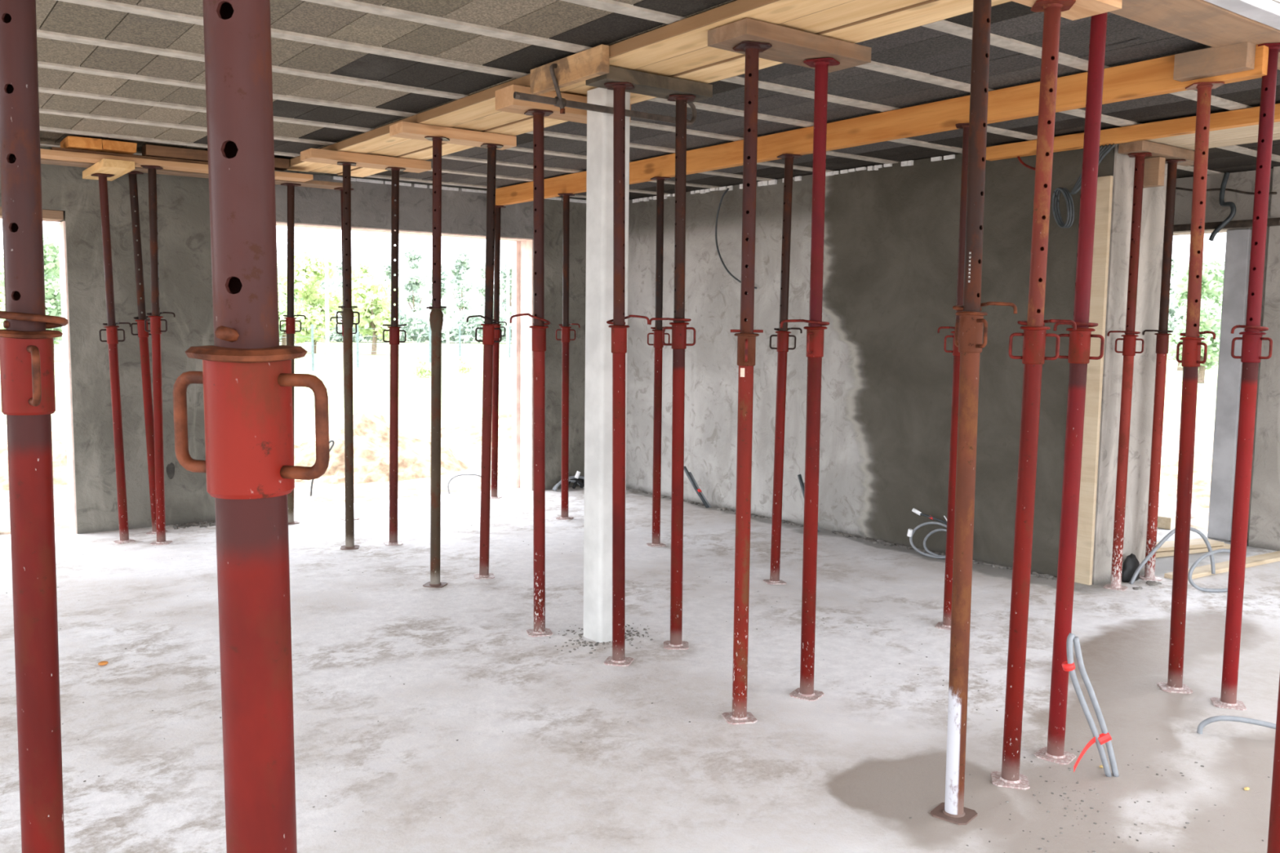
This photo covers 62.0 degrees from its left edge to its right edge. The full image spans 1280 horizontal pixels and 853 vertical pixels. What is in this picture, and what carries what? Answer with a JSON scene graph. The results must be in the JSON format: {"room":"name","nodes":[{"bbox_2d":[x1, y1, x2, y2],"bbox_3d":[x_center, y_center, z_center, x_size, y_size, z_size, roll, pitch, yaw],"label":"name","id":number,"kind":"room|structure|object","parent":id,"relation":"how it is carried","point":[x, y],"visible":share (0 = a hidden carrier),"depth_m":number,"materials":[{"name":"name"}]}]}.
{"room":"construction site","nodes":[
{"label":"construction site","id":0,"kind":"room"},
{"bbox_2d":[0,147,586,533],"bbox_3d":[-3.800,-0.633,8.279,13.750,2.815,0.250,-3,7,-36],"label":"wall","id":1,"kind":"structure","parent":0,"point":[184,228],"depth_m":8.18,"materials":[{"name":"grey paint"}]},
{"bbox_2d":[0,217,533,533],"bbox_3d":[-2.687,-0.597,9.177,4.800,2.600,0.320,-3,7,-36],"label":"trim","id":2,"kind":"structure","parent":1,"relation":"attached to","point":[522,248],"depth_m":10.25,"materials":[{"name":"paint"}]},
{"bbox_2d":[275,170,533,238],"bbox_3d":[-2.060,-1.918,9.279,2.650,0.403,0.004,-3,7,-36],"label":"lintel","id":3,"kind":"object","parent":1,"relation":"attached to","point":[462,211],"depth_m":9.28,"materials":[{"name":"concrete"}]},
{"bbox_2d":[333,176,586,203],"bbox_3d":[-1.383,-2.140,9.748,2.917,0.027,0.020,-3,7,-36],"label":"trim","id":4,"kind":"structure","parent":1,"relation":"attached to","point":[340,178],"depth_m":9.36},
{"bbox_2d":[0,486,1279,852],"bbox_3d":[-0.311,1.331,3.692,13.750,0.150,12.060,-3,7,-36],"label":"floor","id":5,"kind":"structure","parent":0,"point":[851,762],"depth_m":4.55,"materials":[{"name":"concrete"}]},
{"bbox_2d":[0,0,68,852],"bbox_3d":[-0.952,0.073,1.659,0.153,2.721,0.171,4,6,29],"label":"prop","id":6,"kind":"object","parent":5,"relation":"on","point":[27,367],"visible":1,"depth_m":1.64,"materials":[{"name":"red paint"}]},
{"bbox_2d":[90,173,135,543],"bbox_3d":[-3.749,-0.465,7.594,0.225,2.614,0.154,1,5,6],"label":"prop","id":7,"kind":"object","parent":5,"relation":"on","point":[111,329],"visible":1,"depth_m":7.58,"materials":[{"name":"red paint"}]},
{"bbox_2d":[82,158,134,181],"bbox_3d":[-3.722,-1.792,7.455,0.197,0.053,0.790,-3,7,-36],"label":"block","id":8,"kind":"object","parent":7,"relation":"on","point":[118,168],"visible":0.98,"depth_m":7.25,"materials":[{"name":"yellow wood"}]},
{"bbox_2d":[126,171,167,534],"bbox_3d":[-3.667,-0.521,7.896,0.153,2.672,0.249,5,7,41],"label":"prop","id":9,"kind":"object","parent":5,"relation":"on","point":[143,335],"visible":0.85,"depth_m":7.86,"materials":[{"name":"red paint"}]},
{"bbox_2d":[140,164,175,545],"bbox_3d":[-3.407,-0.487,7.569,0.205,2.667,0.143,0,5,-6],"label":"prop","id":10,"kind":"object","parent":5,"relation":"on","point":[155,319],"visible":1,"depth_m":7.54,"materials":[{"name":"red paint"}]},
{"bbox_2d":[40,148,313,182],"bbox_3d":[-4.273,-1.787,6.816,4.360,0.038,0.203,-3,7,-36],"label":"board","id":11,"kind":"object","parent":10,"relation":"on","point":[45,153],"visible":0.56,"depth_m":7.36,"materials":[{"name":"brown wood"}]},
{"bbox_2d":[49,146,208,164],"bbox_3d":[-3.395,-1.873,7.489,1.320,0.024,0.152,-3,7,-36],"label":"board","id":12,"kind":"object","parent":11,"relation":"on","point":[51,148],"visible":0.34,"depth_m":7.31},
{"bbox_2d":[60,135,102,151],"bbox_3d":[-3.784,-1.902,7.216,0.205,0.071,0.320,-3,7,-36],"label":"block","id":13,"kind":"object","parent":12,"relation":"on","point":[68,142],"visible":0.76,"depth_m":7.10,"materials":[{"name":"orange wood"}]},
{"bbox_2d":[99,139,137,154],"bbox_3d":[-3.615,-1.911,7.341,0.218,0.069,0.320,-3,7,-36],"label":"block","id":14,"kind":"object","parent":12,"relation":"on","point":[109,146],"visible":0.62,"depth_m":7.22,"materials":[{"name":"orange wood"}]},
{"bbox_2d":[141,144,289,170],"bbox_3d":[-3.047,-1.938,7.697,0.990,0.072,0.143,-3,7,-36],"label":"form timber","id":15,"kind":"object","parent":12,"relation":"on","point":[280,164],"visible":0.63,"depth_m":7.49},
{"bbox_2d":[173,0,329,852],"bbox_3d":[-0.343,0.147,0.949,0.150,2.721,0.131,0,5,-7],"label":"prop","id":16,"kind":"object","parent":5,"relation":"on","point":[246,377],"visible":1,"depth_m":0.91,"materials":[{"name":"red paint"}]},
{"bbox_2d":[279,182,306,524],"bbox_3d":[-2.752,-0.558,8.407,0.204,2.669,0.139,-4,7,-43],"label":"prop","id":17,"kind":"object","parent":5,"relation":"on","point":[290,320],"visible":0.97,"depth_m":8.35,"materials":[{"name":"red paint"}]},
{"bbox_2d":[40,158,342,189],"bbox_3d":[-4.273,-1.815,7.150,4.760,0.032,0.223,-3,7,-36],"label":"bearer","id":18,"kind":"object","parent":17,"relation":"on","point":[313,184],"visible":0.44,"depth_m":7.81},
{"bbox_2d":[329,186,359,520],"bbox_3d":[-2.376,-0.573,8.616,0.206,2.671,0.185,5,7,40],"label":"prop","id":19,"kind":"object","parent":5,"relation":"on","point":[340,188],"visible":0.28,"depth_m":8.56,"materials":[{"name":"red paint"}]},
{"bbox_2d":[336,161,359,550],"bbox_3d":[-2.042,-0.472,7.468,0.159,2.690,0.157,-1,6,-17],"label":"prop","id":20,"kind":"object","parent":5,"relation":"on","point":[348,316],"visible":1,"depth_m":7.44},
{"bbox_2d":[300,147,431,173],"bbox_3d":[-1.899,-1.850,7.427,0.870,0.063,0.213,-3,7,-36],"label":"bearer","id":21,"kind":"object","parent":20,"relation":"on","point":[313,155],"visible":0.98,"depth_m":7.33,"materials":[{"name":"brown wood"}]},
{"bbox_2d":[287,114,447,172],"bbox_3d":[-1.932,-1.891,7.219,0.218,0.052,2.438,-3,7,-36],"label":"board","id":22,"kind":"object","parent":21,"relation":"on","point":[377,139],"visible":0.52,"depth_m":6.99,"materials":[{"name":"brown wood"}]},
{"bbox_2d":[337,130,515,177],"bbox_3d":[-1.578,-1.911,7.479,0.218,0.053,2.438,-3,7,-36],"label":"board","id":23,"kind":"object","parent":21,"relation":"on","point":[426,153],"visible":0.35,"depth_m":7.36,"materials":[{"name":"brown wood"}]},
{"bbox_2d":[382,166,406,546],"bbox_3d":[-1.763,-0.485,7.651,0.178,2.691,0.153,-2,6,-26],"label":"prop","id":24,"kind":"object","parent":5,"relation":"on","point":[394,330],"visible":1,"depth_m":7.63,"materials":[{"name":"red paint"}]},
{"bbox_2d":[422,136,449,587],"bbox_3d":[-1.226,-0.362,6.416,0.153,2.688,0.154,-3,7,-36],"label":"prop","id":25,"kind":"object","parent":5,"relation":"on","point":[436,315],"visible":1,"depth_m":6.39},
{"bbox_2d":[466,143,503,578],"bbox_3d":[-0.952,-0.382,6.655,0.219,2.691,0.154,2,6,18],"label":"prop","id":26,"kind":"object","parent":5,"relation":"on","point":[488,328],"visible":1,"depth_m":6.63,"materials":[{"name":"red paint"}]},
{"bbox_2d":[389,120,516,150],"bbox_3d":[-1.114,-1.744,6.403,0.751,0.062,0.182,-3,7,-36],"label":"bearer","id":27,"kind":"object","parent":26,"relation":"on","point":[402,129],"visible":0.97,"depth_m":6.32,"materials":[{"name":"brown wood"}]},
{"bbox_2d":[311,126,481,173],"bbox_3d":[-1.755,-1.904,7.349,0.217,0.047,2.438,-3,7,-36],"label":"board","id":28,"kind":"object","parent":27,"relation":"on","point":[411,145],"visible":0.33,"depth_m":7.21,"materials":[{"name":"brown wood"}]},
{"bbox_2d":[490,205,506,498],"bbox_3d":[-1.312,-0.661,9.735,0.184,2.662,0.162,2,6,14],"label":"prop","id":29,"kind":"object","parent":5,"relation":"on","point":[495,421],"visible":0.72,"depth_m":9.72,"materials":[{"name":"red paint"}]},
{"bbox_2d":[509,109,553,636],"bbox_3d":[-0.536,-0.241,5.412,0.204,2.652,0.149,-4,7,-36],"label":"prop","id":30,"kind":"object","parent":5,"relation":"on","point":[539,329],"visible":1,"depth_m":5.40,"materials":[{"name":"red paint"}]},
{"bbox_2d":[495,84,631,124],"bbox_3d":[-0.382,-1.622,5.409,0.700,0.097,0.182,-3,7,-36],"label":"bearer","id":31,"kind":"object","parent":30,"relation":"on","point":[505,101],"visible":0.56,"depth_m":5.25,"materials":[{"name":"brown wood"}]},
{"bbox_2d":[555,193,579,519],"bbox_3d":[-0.595,-0.560,8.757,0.195,2.661,0.174,2,6,12],"label":"prop","id":32,"kind":"object","parent":5,"relation":"on","point":[565,329],"visible":1,"depth_m":8.74,"materials":[{"name":"red paint"}]},
{"bbox_2d":[582,87,630,643],"bbox_3d":[-0.171,-0.282,5.373,0.165,2.750,0.165,-3,7,-36],"label":"concrete column","id":33,"kind":"structure","parent":5,"relation":"on","point":[597,514],"depth_m":5.30,"materials":[{"name":"concrete"}]},
{"bbox_2d":[603,81,649,666],"bbox_3d":[-0.080,-0.213,4.979,0.191,2.688,0.163,-4,7,-36],"label":"prop","id":34,"kind":"object","parent":5,"relation":"on","point":[619,328],"visible":1,"depth_m":4.95,"materials":[{"name":"red paint"}]},
{"bbox_2d":[646,176,671,546],"bbox_3d":[0.146,-0.455,7.740,0.179,2.662,0.196,-1,6,-19],"label":"prop","id":35,"kind":"object","parent":5,"relation":"on","point":[658,345],"visible":0.92,"depth_m":7.72,"materials":[{"name":"red paint"}]},
{"bbox_2d":[495,43,1268,205],"bbox_3d":[0.630,-1.792,7.005,0.078,0.148,6.560,-3,7,-36],"label":"timber beam","id":36,"kind":"structure","parent":35,"relation":"on","point":[1153,77],"depth_m":5.79,"materials":[{"name":"orange wood"}]},
{"bbox_2d":[1173,41,1255,81],"bbox_3d":[2.410,-1.533,4.478,0.074,0.107,0.300,-3,7,-36],"label":"block","id":37,"kind":"object","parent":36,"relation":"attached to","point":[1212,61],"visible":1,"depth_m":4.45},
{"bbox_2d":[648,94,695,649],"bbox_3d":[0.154,-0.233,5.226,0.228,2.690,0.152,0,5,-4],"label":"prop","id":38,"kind":"object","parent":5,"relation":"on","point":[679,328],"visible":1,"depth_m":5.20,"materials":[{"name":"red paint"}]},
{"bbox_2d":[585,65,712,102],"bbox_3d":[0.048,-1.595,4.975,0.614,0.062,0.175,-3,7,-36],"label":"bearer","id":39,"kind":"object","parent":38,"relation":"on","point":[644,83],"visible":0.77,"depth_m":4.92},
{"bbox_2d":[721,40,772,724],"bbox_3d":[0.422,-0.139,4.263,0.130,2.689,0.154,-1,6,-16],"label":"prop","id":40,"kind":"object","parent":5,"relation":"on","point":[746,338],"visible":1,"depth_m":4.24,"materials":[{"name":"metal"}]},
{"bbox_2d":[763,153,802,584],"bbox_3d":[0.891,-0.344,6.655,0.213,2.665,0.226,-1,6,-17],"label":"prop","id":41,"kind":"object","parent":5,"relation":"on","point":[783,335],"visible":0.95,"depth_m":6.63,"materials":[{"name":"red paint"}]},
{"bbox_2d":[780,57,839,701],"bbox_3d":[0.711,-0.161,4.535,0.204,2.690,0.175,4,6,34],"label":"prop","id":42,"kind":"object","parent":5,"relation":"on","point":[815,331],"visible":1,"depth_m":4.49,"materials":[{"name":"red paint"}]},
{"bbox_2d":[707,17,871,72],"bbox_3d":[0.606,-1.521,4.272,0.685,0.062,0.235,-3,7,-36],"label":"bearer","id":43,"kind":"object","parent":42,"relation":"on","point":[789,46],"visible":0.88,"depth_m":4.18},
{"bbox_2d":[626,488,1057,580],"bbox_3d":[1.217,0.792,8.754,0.128,0.024,4.983,-4,7,-38],"label":"plaster droppings","id":44,"kind":"object","parent":5,"relation":"on","point":[1033,574],"visible":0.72,"depth_m":8.09},
{"bbox_2d":[906,508,946,559],"bbox_3d":[2.106,0.765,7.512,0.119,0.318,0.481,-4,7,-42],"label":"cable coil","id":45,"kind":"object","parent":5,"relation":"on","point":[910,532],"visible":0.54,"depth_m":7.59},
{"bbox_2d":[935,122,968,630],"bbox_3d":[1.682,-0.240,5.652,0.154,2.658,0.169,-3,7,-36],"label":"prop","id":46,"kind":"object","parent":5,"relation":"on","point":[946,624],"visible":0.48,"depth_m":5.64,"materials":[{"name":"red paint"}]},
{"bbox_2d":[930,0,1017,825],"bbox_3d":[1.073,-0.050,3.398,0.199,2.689,0.131,5,7,36],"label":"prop","id":47,"kind":"object","parent":5,"relation":"on","point":[969,341],"visible":1,"depth_m":3.40,"materials":[{"name":"metal"}]},
{"bbox_2d":[991,0,1076,790],"bbox_3d":[1.376,-0.072,3.678,0.213,2.690,0.148,2,5,9],"label":"prop","id":48,"kind":"object","parent":5,"relation":"on","point":[1034,334],"visible":1,"depth_m":3.66,"materials":[{"name":"red paint"}]},
{"bbox_2d":[1009,0,1122,20],"bbox_3d":[1.211,-1.433,3.412,0.920,0.063,0.182,-3,7,-36],"label":"bearer","id":49,"kind":"object","parent":48,"relation":"on","point":[1081,9],"visible":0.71,"depth_m":3.60,"materials":[{"name":"brown wood"}]},
{"bbox_2d":[813,738,1270,852],"bbox_3d":[1.391,1.300,3.429,2.039,0.003,1.117,-3,7,-36],"label":"plaster droppings","id":50,"kind":"object","parent":5,"relation":"on","point":[1034,795],"visible":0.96,"depth_m":3.59},
{"bbox_2d":[1034,12,1107,764],"bbox_3d":[1.597,-0.136,3.900,0.170,2.779,0.143,5,7,40],"label":"prop","id":51,"kind":"object","parent":5,"relation":"on","point":[1078,357],"visible":0.91,"depth_m":3.88,"materials":[{"name":"red paint"}]},
{"bbox_2d":[1062,632,1119,777],"bbox_3d":[1.618,1.000,3.815,0.238,0.539,0.042,0,5,-6],"label":"conduit pipes","id":52,"kind":"object","parent":5,"relation":"on","point":[1068,665],"visible":1,"depth_m":3.81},
{"bbox_2d":[1103,152,1151,591],"bbox_3d":[2.999,-0.317,6.573,0.185,2.673,0.164,-1,6,-13],"label":"prop","id":53,"kind":"object","parent":5,"relation":"on","point":[1129,339],"visible":1,"depth_m":6.56,"materials":[{"name":"red paint"}]},
{"bbox_2d":[1118,140,1194,166],"bbox_3d":[3.258,-1.696,6.621,0.800,0.063,0.153,-3,7,-36],"label":"bearer","id":54,"kind":"object","parent":53,"relation":"on","point":[1157,149],"visible":0.76,"depth_m":6.46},
{"bbox_2d":[1142,156,1165,187],"bbox_3d":[3.170,-1.575,6.606,0.073,0.173,0.130,-3,7,-36],"label":"block","id":55,"kind":"object","parent":54,"relation":"hanging from","point":[1154,167],"visible":0.81,"depth_m":6.57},
{"bbox_2d":[1155,125,1279,146],"bbox_3d":[3.510,-1.695,6.115,0.207,0.030,1.300,-3,7,-36],"label":"board","id":56,"kind":"object","parent":54,"relation":"on","point":[1249,133],"visible":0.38,"depth_m":6.25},
{"bbox_2d":[1173,133,1279,150],"bbox_3d":[3.687,-1.706,6.245,0.208,0.030,1.300,-3,7,-36],"label":"board","id":57,"kind":"object","parent":54,"relation":"on","point":[1275,136],"visible":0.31,"depth_m":6.41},
{"bbox_2d":[1121,553,1139,582],"bbox_3d":[3.166,0.907,6.879,0.202,0.180,0.070,-3,7,-36],"label":"bag","id":58,"kind":"object","parent":5,"relation":"on","point":[1131,563],"visible":0.81,"depth_m":6.83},
{"bbox_2d":[1139,159,1186,580],"bbox_3d":[3.328,-0.338,6.839,0.154,2.672,0.179,-4,7,-36],"label":"prop","id":59,"kind":"object","parent":5,"relation":"on","point":[1162,335],"visible":1,"depth_m":6.81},
{"bbox_2d":[1157,508,1176,529],"bbox_3d":[4.363,0.771,8.908,0.251,0.100,0.400,6,7,42],"label":"block","id":60,"kind":"object","parent":5,"relation":"on","point":[1166,518],"visible":0.28,"depth_m":8.73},
{"bbox_2d":[1128,527,1215,584],"bbox_3d":[3.455,0.827,6.912,0.712,0.353,0.053,-1,6,-20],"label":"conduit","id":61,"kind":"object","parent":5,"relation":"on","point":[1171,533],"visible":0.83,"depth_m":6.87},
{"bbox_2d":[1156,81,1224,693],"bbox_3d":[2.415,-0.140,4.689,0.157,2.659,0.148,2,5,11],"label":"prop","id":62,"kind":"object","parent":5,"relation":"on","point":[1192,343],"visible":1,"depth_m":4.67,"materials":[{"name":"red paint"}]},
{"bbox_2d":[1155,543,1230,557],"bbox_3d":[3.929,0.903,7.819,1.000,0.030,0.202,-2,6,-25],"label":"plank","id":63,"kind":"object","parent":5,"relation":"on","point":[1163,553],"visible":0.15,"depth_m":7.77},
{"bbox_2d":[1155,537,1224,551],"bbox_3d":[3.901,0.873,7.813,0.850,0.028,0.172,-1,6,-22],"label":"plank","id":64,"kind":"object","parent":63,"relation":"on","point":[1193,543],"visible":0.36,"depth_m":7.83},
{"bbox_2d":[1187,548,1230,592],"bbox_3d":[3.566,0.894,6.612,0.374,0.266,0.058,0,5,-9],"label":"conduit","id":65,"kind":"object","parent":5,"relation":"on","point":[1198,560],"visible":0.82,"depth_m":6.59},
{"bbox_2d":[1164,551,1279,578],"bbox_3d":[4.080,0.952,7.324,1.450,0.030,0.122,-3,6,-32],"label":"plank","id":66,"kind":"object","parent":5,"relation":"on","point":[1220,567],"visible":0.64,"depth_m":7.30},
{"bbox_2d":[1207,228,1252,541],"bbox_3d":[4.590,-0.313,8.246,0.180,2.388,0.170,-3,7,-36],"label":"wall","id":67,"kind":"structure","parent":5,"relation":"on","point":[1238,242],"depth_m":8.19,"materials":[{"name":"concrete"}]},
{"bbox_2d":[1196,715,1275,733],"bbox_3d":[2.582,1.213,4.159,0.732,0.110,0.036,2,6,18],"label":"conduit","id":68,"kind":"object","parent":5,"relation":"on","point":[1202,724],"visible":0.94,"depth_m":4.22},
{"bbox_2d":[1210,42,1279,710],"bbox_3d":[2.569,-0.181,4.506,0.150,2.781,0.178,2,6,14],"label":"prop","id":69,"kind":"object","parent":5,"relation":"on","point":[1251,357],"visible":0.98,"depth_m":4.49,"materials":[{"name":"metal"}]},
{"bbox_2d":[1108,0,1279,70],"bbox_3d":[2.598,-1.585,4.419,2.440,0.029,0.273,-3,7,-36],"label":"board","id":70,"kind":"object","parent":69,"relation":"on","point":[1202,21],"visible":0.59,"depth_m":4.06,"materials":[{"name":"wood"}]},
{"bbox_2d":[1266,675,1279,852],"bbox_3d":[1.223,0.090,1.936,0.158,2.688,0.130,-4,7,-40],"label":"prop","id":71,"kind":"object","parent":5,"relation":"on","point":[1273,838],"visible":1,"depth_m":1.99,"materials":[{"name":"red paint"}]},
{"bbox_2d":[35,0,1279,199],"bbox_3d":[-0.202,-1.726,4.083,12.831,0.244,11.060,-3,7,-36],"label":"ceiling","id":72,"kind":"structure","parent":0,"point":[133,71],"depth_m":5.25,"materials":[{"name":"concrete"}]},
{"bbox_2d":[417,0,853,127],"bbox_3d":[-0.045,-1.628,4.676,0.218,0.053,3.908,-3,7,-36],"label":"board","id":73,"kind":"object","parent":72,"relation":"attached to","point":[689,34],"visible":0.7,"depth_m":4.39,"materials":[{"name":"brown wood"}]},
{"bbox_2d":[530,44,608,95],"bbox_3d":[-0.327,-1.613,4.838,0.045,0.116,0.600,-3,7,-36],"label":"board","id":74,"kind":"object","parent":73,"relation":"attached to","point":[593,62],"visible":0.9,"depth_m":4.77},
{"bbox_2d":[513,63,696,125],"bbox_3d":[-0.138,-1.565,5.070,1.046,0.221,0.046,-3,7,-36],"label":"clamp","id":75,"kind":"object","parent":74,"relation":"attached to","point":[557,101],"visible":0.87,"depth_m":4.96,"materials":[{"name":"metal"}]},
{"bbox_2d":[454,0,928,130],"bbox_3d":[0.132,-1.642,4.806,0.217,0.046,3.908,-3,7,-36],"label":"board","id":76,"kind":"object","parent":72,"relation":"attached to","point":[855,11],"visible":0.43,"depth_m":4.51,"materials":[{"name":"brown wood"}]},
{"bbox_2d":[484,0,1011,135],"bbox_3d":[0.309,-1.649,4.937,0.218,0.051,3.908,-3,7,-36],"label":"board","id":77,"kind":"object","parent":72,"relation":"attached to","point":[929,11],"visible":0.44,"depth_m":4.19,"materials":[{"name":"brown wood"}]},
{"bbox_2d":[986,102,1279,160],"bbox_3d":[2.876,-1.733,6.328,0.083,0.083,1.900,-3,7,-36],"label":"timber beam","id":78,"kind":"structure","parent":72,"relation":"attached to","point":[1248,116],"depth_m":6.21,"materials":[{"name":"orange wood"}]},
{"bbox_2d":[1051,143,1115,227],"bbox_3d":[2.720,-1.473,6.558,0.045,0.484,0.393,-3,7,-36],"label":"cable coil","id":79,"kind":"object","parent":78,"relation":"hanging from","point":[1104,150],"visible":0.8,"depth_m":6.63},
{"bbox_2d":[1144,121,1279,142],"bbox_3d":[3.333,-1.685,5.985,0.207,0.030,1.300,-3,7,-36],"label":"board","id":80,"kind":"object","parent":72,"relation":"attached to","point":[1277,123],"visible":0.14,"depth_m":6.10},
{"bbox_2d":[1208,172,1235,241],"bbox_3d":[4.408,-1.660,8.027,0.150,0.522,0.152,-1,6,-18],"label":"cable","id":81,"kind":"object","parent":72,"relation":"hanging from","point":[1221,199],"visible":1,"depth_m":8.05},
{"bbox_2d":[1204,0,1279,30],"bbox_3d":[2.707,-1.582,4.272,2.440,0.045,0.088,-3,7,-36],"label":"board","id":82,"kind":"object","parent":72,"relation":"attached to","point":[1267,12],"visible":1,"depth_m":3.94,"materials":[{"name":"wood"}]},
{"bbox_2d":[626,144,1115,577],"bbox_3d":[1.366,-0.612,8.728,0.350,2.815,5.170,-3,7,-36],"label":"wall","id":83,"kind":"structure","parent":0,"point":[891,237],"depth_m":8.07,"materials":[{"name":"paint"}]},
{"bbox_2d":[632,154,955,202],"bbox_3d":[1.262,-1.992,8.576,0.036,0.037,4.654,-4,7,-38],"label":"trim","id":84,"kind":"structure","parent":83,"relation":"attached to","point":[910,162],"depth_m":8.54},
{"bbox_2d":[1074,175,1113,585],"bbox_3d":[2.817,-0.270,6.701,0.033,2.550,0.175,-3,7,-36],"label":"board","id":85,"kind":"object","parent":83,"relation":"attached to","point":[1098,303],"visible":0.52,"depth_m":6.66,"materials":[{"name":"wood"}]},
{"bbox_2d":[1092,143,1167,584],"bbox_3d":[3.094,-0.418,6.888,0.625,2.815,0.180,-3,7,-36],"label":"wall","id":86,"kind":"structure","parent":0,"point":[1153,201],"depth_m":6.80,"materials":[{"name":"paint"}]},
{"bbox_2d":[1173,165,1279,551],"bbox_3d":[4.586,-0.526,8.227,0.330,2.815,9.810,-3,7,-36],"label":"wall","id":87,"kind":"structure","parent":0,"point":[1264,520],"depth_m":7.92,"materials":[{"name":"paint"}]},
{"bbox_2d":[1173,217,1279,232],"bbox_3d":[4.247,-1.543,8.271,0.050,0.055,1.350,-3,7,-36],"label":"steel angle","id":88,"kind":"object","parent":87,"relation":"attached to","point":[1270,221],"visible":0.37,"depth_m":7.99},
{"label":"outside","id":89,"kind":"structure","parent":0,"visible":0},
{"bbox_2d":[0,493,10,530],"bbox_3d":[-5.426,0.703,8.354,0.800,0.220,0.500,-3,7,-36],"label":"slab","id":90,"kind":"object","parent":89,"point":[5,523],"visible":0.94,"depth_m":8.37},
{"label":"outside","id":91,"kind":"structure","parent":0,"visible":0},
{"bbox_2d":[0,332,1217,535],"bbox_3d":[-10.684,-5.133,72.177,588.760,0.217,529.070,-3,7,-36],"label":"ground","id":92,"kind":"structure","parent":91,"point":[461,393],"depth_m":23.04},
{"bbox_2d":[0,233,62,350],"bbox_3d":[-24.236,-5.296,43.295,3.953,5.309,2.779,-1,6,-14],"label":"tree","id":93,"kind":"object","parent":92,"relation":"on","point":[51,259],"visible":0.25,"depth_m":43.05,"materials":[{"name":"green plant"}]},
{"bbox_2d":[0,431,67,490],"bbox_3d":[-6.727,0.331,12.036,3.000,0.511,2.800,-3,7,-36],"label":"heap","id":94,"kind":"object","parent":92,"relation":"on","point":[59,439],"visible":0.12,"depth_m":11.27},
{"bbox_2d":[0,324,510,379],"bbox_3d":[-11.679,-2.817,38.024,0.099,1.650,50.399,2,6,15],"label":"wire fence","id":95,"kind":"object","parent":92,"relation":"on","point":[312,328],"visible":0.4,"depth_m":41.08,"materials":[{"name":"green metal"}]},
{"bbox_2d":[54,295,511,342],"bbox_3d":[-28.902,-9.329,90.785,52.507,4.688,21.194,-3,7,-36],"label":"hedge","id":96,"kind":"object","parent":92,"relation":"on","point":[420,320],"visible":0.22,"depth_m":95.54,"materials":[{"name":"green plant"}]},
{"bbox_2d":[277,248,342,353],"bbox_3d":[-18.037,-6.891,58.707,3.008,5.746,4.278,5,7,37],"label":"tree","id":97,"kind":"object","parent":92,"relation":"on","point":[304,269],"visible":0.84,"depth_m":58.23,"materials":[{"name":"green plant"}]},
{"bbox_2d":[324,228,329,357],"bbox_3d":[-15.246,-6.702,52.510,0.620,6.580,0.200,-3,7,-36],"label":"lamp post","id":98,"kind":"object","parent":92,"relation":"on","point":[326,299],"visible":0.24,"depth_m":52.38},
{"bbox_2d":[338,260,404,355],"bbox_3d":[-14.744,-6.412,57.690,3.606,5.065,4.291,-2,6,-31],"label":"tree","id":99,"kind":"object","parent":92,"relation":"on","point":[372,302],"visible":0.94,"depth_m":57.26,"materials":[{"name":"green plant"}]},
{"bbox_2d":[293,409,470,484],"bbox_3d":[-3.320,0.187,12.800,2.600,0.755,2.600,-3,7,-36],"label":"heap","id":100,"kind":"object","parent":92,"relation":"on","point":[371,429],"visible":0.57,"depth_m":12.12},
{"bbox_2d":[402,247,429,312],"bbox_3d":[-23.709,-14.019,112.644,2.716,9.672,3.116,-3,7,-36],"label":"tree","id":101,"kind":"object","parent":92,"relation":"on","point":[415,280],"visible":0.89,"depth_m":112.16,"materials":[{"name":"green plant"}]},
{"bbox_2d":[423,264,456,316],"bbox_3d":[-24.218,-15.167,128.855,3.545,8.904,3.235,-3,7,-36],"label":"tree","id":102,"kind":"object","parent":92,"relation":"on","point":[445,274],"visible":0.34,"depth_m":128.19,"materials":[{"name":"green plant"}]},
{"bbox_2d":[448,249,476,330],"bbox_3d":[-19.002,-14.026,113.684,3.114,9.606,2.952,-3,7,-36],"label":"tree","id":103,"kind":"object","parent":92,"relation":"on","point":[463,264],"visible":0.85,"depth_m":113.04,"materials":[{"name":"green plant"}]},
{"bbox_2d":[415,413,511,445],"bbox_3d":[-1.448,-0.066,17.161,4.800,0.456,3.000,-3,7,-36],"label":"heap","id":104,"kind":"object","parent":92,"relation":"on","point":[468,432],"visible":0.2,"depth_m":15.95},
{"bbox_2d":[499,258,511,315],"bbox_3d":[-14.036,-13.591,114.332,3.660,8.740,3.749,-3,7,-36],"label":"tree","id":105,"kind":"object","parent":92,"relation":"on","point":[503,280],"visible":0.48,"depth_m":113.51,"materials":[{"name":"green plant"}]},
{"bbox_2d":[1158,492,1204,518],"bbox_3d":[4.663,0.731,9.642,0.945,0.191,0.666,-3,7,-36],"label":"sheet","id":106,"kind":"object","parent":92,"relation":"on","point":[1168,503],"visible":0.2,"depth_m":9.58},
{"bbox_2d":[1159,450,1212,507],"bbox_3d":[6.233,0.493,12.172,4.000,0.474,3.200,-3,7,-36],"label":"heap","id":107,"kind":"object","parent":92,"relation":"on","point":[1202,461],"visible":0.17,"depth_m":11.54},
{"bbox_2d":[1168,281,1213,370],"bbox_3d":[24.842,-4.667,48.568,3.613,4.265,3.037,2,5,9],"label":"tree","id":108,"kind":"object","parent":92,"relation":"on","point":[1172,322],"visible":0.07,"depth_m":48.43,"materials":[{"name":"green plant"}]},
{"bbox_2d":[1166,253,1224,382],"bbox_3d":[19.488,-3.770,37.105,2.354,4.497,3.348,2,6,16],"label":"tree","id":109,"kind":"object","parent":92,"relation":"on","point":[1212,278],"visible":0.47,"depth_m":36.56,"materials":[{"name":"green plant"}]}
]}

